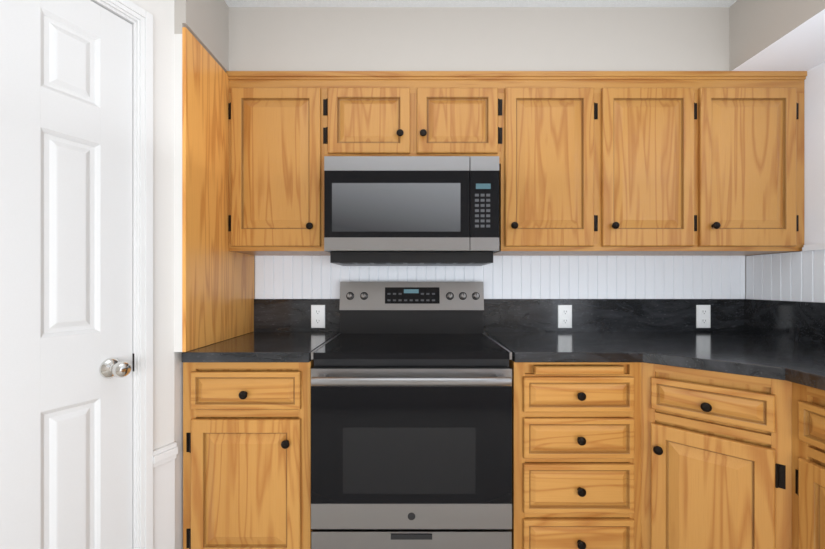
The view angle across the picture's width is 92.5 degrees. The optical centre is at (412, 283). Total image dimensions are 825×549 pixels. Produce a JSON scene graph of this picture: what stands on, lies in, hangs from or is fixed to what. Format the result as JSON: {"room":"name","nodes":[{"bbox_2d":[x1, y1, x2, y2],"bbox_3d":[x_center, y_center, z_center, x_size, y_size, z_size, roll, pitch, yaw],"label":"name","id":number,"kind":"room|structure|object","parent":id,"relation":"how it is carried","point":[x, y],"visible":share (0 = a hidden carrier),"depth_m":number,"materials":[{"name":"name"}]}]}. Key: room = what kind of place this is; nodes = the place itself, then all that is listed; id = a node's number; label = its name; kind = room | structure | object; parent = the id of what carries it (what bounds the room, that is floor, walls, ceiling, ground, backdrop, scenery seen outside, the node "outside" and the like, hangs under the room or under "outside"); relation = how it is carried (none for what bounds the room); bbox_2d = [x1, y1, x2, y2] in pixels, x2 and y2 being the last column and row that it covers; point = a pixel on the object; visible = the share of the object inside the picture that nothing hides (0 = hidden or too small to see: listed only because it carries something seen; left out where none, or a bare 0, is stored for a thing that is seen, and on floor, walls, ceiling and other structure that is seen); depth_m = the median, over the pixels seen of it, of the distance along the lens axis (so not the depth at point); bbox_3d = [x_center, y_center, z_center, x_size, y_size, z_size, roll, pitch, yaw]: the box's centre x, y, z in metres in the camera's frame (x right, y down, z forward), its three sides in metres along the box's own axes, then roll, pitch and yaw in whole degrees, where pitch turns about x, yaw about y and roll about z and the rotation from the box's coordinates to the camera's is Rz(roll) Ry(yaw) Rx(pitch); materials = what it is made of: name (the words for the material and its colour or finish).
{"room":"kitchen","nodes":[
{"label":"kitchen","id":0,"kind":"room"},
{"bbox_2d":[130,0,182,548],"bbox_3d":[-1.424,-0.048,0.619,1.078,2.438,2.994,0,0,0],"label":"wall","id":1,"kind":"structure","parent":0,"point":[167,395],"depth_m":1.44,"materials":[{"name":"beige paint"}]},
{"bbox_2d":[0,0,131,548],"bbox_3d":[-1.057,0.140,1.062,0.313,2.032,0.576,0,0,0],"label":"door leaf","id":2,"kind":"structure","parent":1,"relation":"in","point":[65,274],"depth_m":1.16,"materials":[{"name":"white paint"}]},
{"bbox_2d":[91,0,152,548],"bbox_3d":[-1.102,0.117,1.071,0.132,2.107,0.718,0,0,23],"label":"door frame","id":3,"kind":"structure","parent":1,"relation":"attached to","point":[142,17],"depth_m":1.34,"materials":[{"name":"white paint"}]},
{"bbox_2d":[153,442,177,548],"bbox_3d":[-0.893,0.879,1.421,0.022,0.584,0.090,0,0,22],"label":"wainscoting","id":4,"kind":"structure","parent":1,"relation":"attached to","point":[165,456],"depth_m":1.42,"materials":[{"name":"white paint"}]},
{"bbox_2d":[174,0,228,351],"bbox_3d":[-0.864,-0.507,1.788,0.042,1.522,0.639,0,0,0],"label":"wall","id":5,"kind":"structure","parent":0,"point":[205,23],"depth_m":1.47,"materials":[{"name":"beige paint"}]},
{"bbox_2d":[229,7,728,70],"bbox_3d":[0.457,-1.118,1.963,2.684,0.298,0.305,0,0,0],"label":"wall","id":6,"kind":"structure","parent":0,"point":[478,38],"depth_m":1.81,"materials":[{"name":"beige paint"}]},
{"bbox_2d":[224,0,736,6],"bbox_3d":[-0.106,-1.318,0.606,4.113,0.102,3.325,0,0,0],"label":"ceiling","id":7,"kind":"structure","parent":0,"point":[479,3],"depth_m":1.79,"materials":[{"name":"white paint"}]},
{"bbox_2d":[254,256,745,298],"bbox_3d":[0.457,-0.048,2.179,2.988,2.438,0.127,0,0,0],"label":"wall","id":8,"kind":"structure","parent":0,"point":[254,277],"depth_m":2.12,"materials":[{"name":"beige paint"}]},
{"bbox_2d":[222,69,329,258],"bbox_3d":[-0.623,-0.559,1.949,0.440,0.818,0.315,0,0,0],"label":"upper cabinet","id":9,"kind":"object","parent":8,"relation":"attached to","point":[274,122],"depth_m":1.79,"materials":[{"name":"brown wood"}]},
{"bbox_2d":[326,71,505,162],"bbox_3d":[0.002,-0.760,1.949,0.808,0.417,0.315,0,0,0],"label":"upper cabinet","id":10,"kind":"object","parent":8,"relation":"attached to","point":[369,113],"depth_m":1.79,"materials":[{"name":"brown wood"}]},
{"bbox_2d":[324,156,498,265],"bbox_3d":[-0.003,-0.319,1.899,0.751,0.453,0.412,0,0,0],"label":"microwave","id":11,"kind":"object","parent":10,"relation":"attached to","point":[411,210],"visible":1,"depth_m":1.69,"materials":[{"name":"grey metal"}]},
{"bbox_2d":[254,299,741,331],"bbox_3d":[0.468,0.168,2.105,2.620,0.174,0.021,0,0,0],"label":"backsplash","id":12,"kind":"structure","parent":8,"relation":"attached to","point":[270,315],"depth_m":2.10,"materials":[{"name":"stone"}]},
{"bbox_2d":[311,305,324,327],"bbox_3d":[-0.500,0.174,2.091,0.074,0.122,0.009,0,0,0],"label":"electrical outlet","id":13,"kind":"object","parent":12,"relation":"attached to","point":[317,316],"visible":1,"depth_m":2.09,"materials":[{"name":"white plastic"}]},
{"bbox_2d":[558,305,571,327],"bbox_3d":[0.808,0.174,2.091,0.074,0.122,0.009,0,0,0],"label":"electrical outlet","id":14,"kind":"object","parent":12,"relation":"attached to","point":[564,316],"visible":1,"depth_m":2.09,"materials":[{"name":"white plastic"}]},
{"bbox_2d":[696,305,710,327],"bbox_3d":[1.542,0.174,2.091,0.074,0.122,0.009,0,0,0],"label":"electrical outlet","id":15,"kind":"object","parent":12,"relation":"attached to","point":[703,316],"visible":1,"depth_m":2.09,"materials":[{"name":"white plastic"}]},
{"bbox_2d":[255,256,744,298],"bbox_3d":[0.468,-0.039,2.111,2.620,0.241,0.008,0,0,0],"label":"beadboard backsplash","id":16,"kind":"structure","parent":8,"relation":"attached to","point":[556,277],"depth_m":2.11,"materials":[{"name":"paint"}]},
{"bbox_2d":[493,71,609,255],"bbox_3d":[0.639,-0.559,1.949,0.468,0.818,0.315,0,0,0],"label":"upper cabinet","id":17,"kind":"object","parent":8,"relation":"attached to","point":[554,179],"depth_m":1.79,"materials":[{"name":"brown wood"}]},
{"bbox_2d":[586,71,709,255],"bbox_3d":[1.067,-0.559,1.949,0.503,0.818,0.315,0,0,0],"label":"upper cabinet","id":18,"kind":"object","parent":8,"relation":"attached to","point":[651,163],"depth_m":1.79,"materials":[{"name":"brown wood"}]},
{"bbox_2d":[674,71,806,255],"bbox_3d":[1.534,-0.559,1.949,0.526,0.818,0.315,0,0,0],"label":"upper cabinet","id":19,"kind":"object","parent":8,"relation":"attached to","point":[757,117],"depth_m":1.79,"materials":[{"name":"brown wood"}]},
{"bbox_2d":[729,0,824,70],"bbox_3d":[1.626,-1.118,0.454,0.345,0.298,2.715,0,0,0],"label":"wall","id":20,"kind":"structure","parent":0,"point":[776,35],"depth_m":1.65,"materials":[{"name":"beige paint"}]},
{"bbox_2d":[751,62,824,301],"bbox_3d":[1.862,-0.048,0.542,0.127,2.438,3.147,0,0,0],"label":"wall","id":21,"kind":"structure","parent":0,"point":[814,156],"depth_m":1.77,"materials":[{"name":"beige paint"}]},
{"bbox_2d":[742,299,824,342],"bbox_3d":[1.768,0.168,1.187,0.019,0.174,1.800,0,0,0],"label":"backsplash","id":22,"kind":"structure","parent":21,"relation":"attached to","point":[801,320],"depth_m":1.86,"materials":[{"name":"stone"}]},
{"bbox_2d":[746,243,824,302],"bbox_3d":[1.781,-0.047,0.816,0.034,0.256,2.583,0,0,0],"label":"backsplash","id":23,"kind":"structure","parent":21,"relation":"attached to","point":[794,276],"depth_m":1.86,"materials":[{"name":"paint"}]},
{"bbox_3d":[-0.106,1.222,0.606,4.113,0.102,3.325,0,0,0],"label":"floor","id":24,"kind":"structure","parent":0,"visible":0},
{"bbox_2d":[183,359,313,548],"bbox_3d":[-0.632,0.733,1.791,0.487,0.876,0.607,0,0,0],"label":"base cabinet","id":25,"kind":"object","parent":24,"relation":"on","point":[247,425],"depth_m":1.49,"materials":[{"name":"brown wood"}]},
{"bbox_2d":[182,332,339,361],"bbox_3d":[-0.622,0.274,1.792,0.476,0.038,0.646,0,0,0],"label":"countertop","id":26,"kind":"structure","parent":25,"relation":"on","point":[252,346],"depth_m":1.56,"materials":[{"name":"stone"}]},
{"bbox_2d":[311,282,511,548],"bbox_3d":[-0.004,0.580,1.733,0.744,1.181,0.704,0,0,0],"label":"range","id":27,"kind":"object","parent":24,"relation":"on","point":[411,415],"visible":1,"depth_m":1.45,"materials":[{"name":"grey metal"}]},
{"bbox_2d":[509,359,630,548],"bbox_3d":[0.652,0.733,1.784,0.531,0.876,0.621,0,0,0],"label":"base cabinet","id":28,"kind":"object","parent":24,"relation":"on","point":[623,455],"depth_m":1.49,"materials":[{"name":"brown wood"}]},
{"bbox_2d":[631,362,794,548],"bbox_3d":[1.200,0.733,1.540,0.745,0.876,0.749,0,0,0],"label":"base cabinet","id":29,"kind":"object","parent":24,"relation":"on","point":[713,453],"depth_m":1.34,"materials":[{"name":"brown wood"}]},
{"bbox_2d":[484,332,789,379],"bbox_3d":[0.750,0.274,1.655,0.740,0.038,0.919,0,0,0],"label":"countertop","id":30,"kind":"structure","parent":29,"relation":"on","point":[645,347],"depth_m":1.49,"materials":[{"name":"stone"}]},
{"bbox_2d":[658,332,824,390],"bbox_3d":[1.458,0.274,1.201,0.677,0.038,1.827,0,0,0],"label":"countertop","id":31,"kind":"structure","parent":29,"relation":"on","point":[801,362],"depth_m":1.56,"materials":[{"name":"stone"}]},
{"bbox_2d":[795,383,824,548],"bbox_3d":[1.460,0.733,0.777,0.657,0.876,0.965,0,0,0],"label":"base cabinet","id":32,"kind":"object","parent":24,"relation":"on","point":[809,401],"depth_m":1.15,"materials":[{"name":"brown wood"}]}
]}

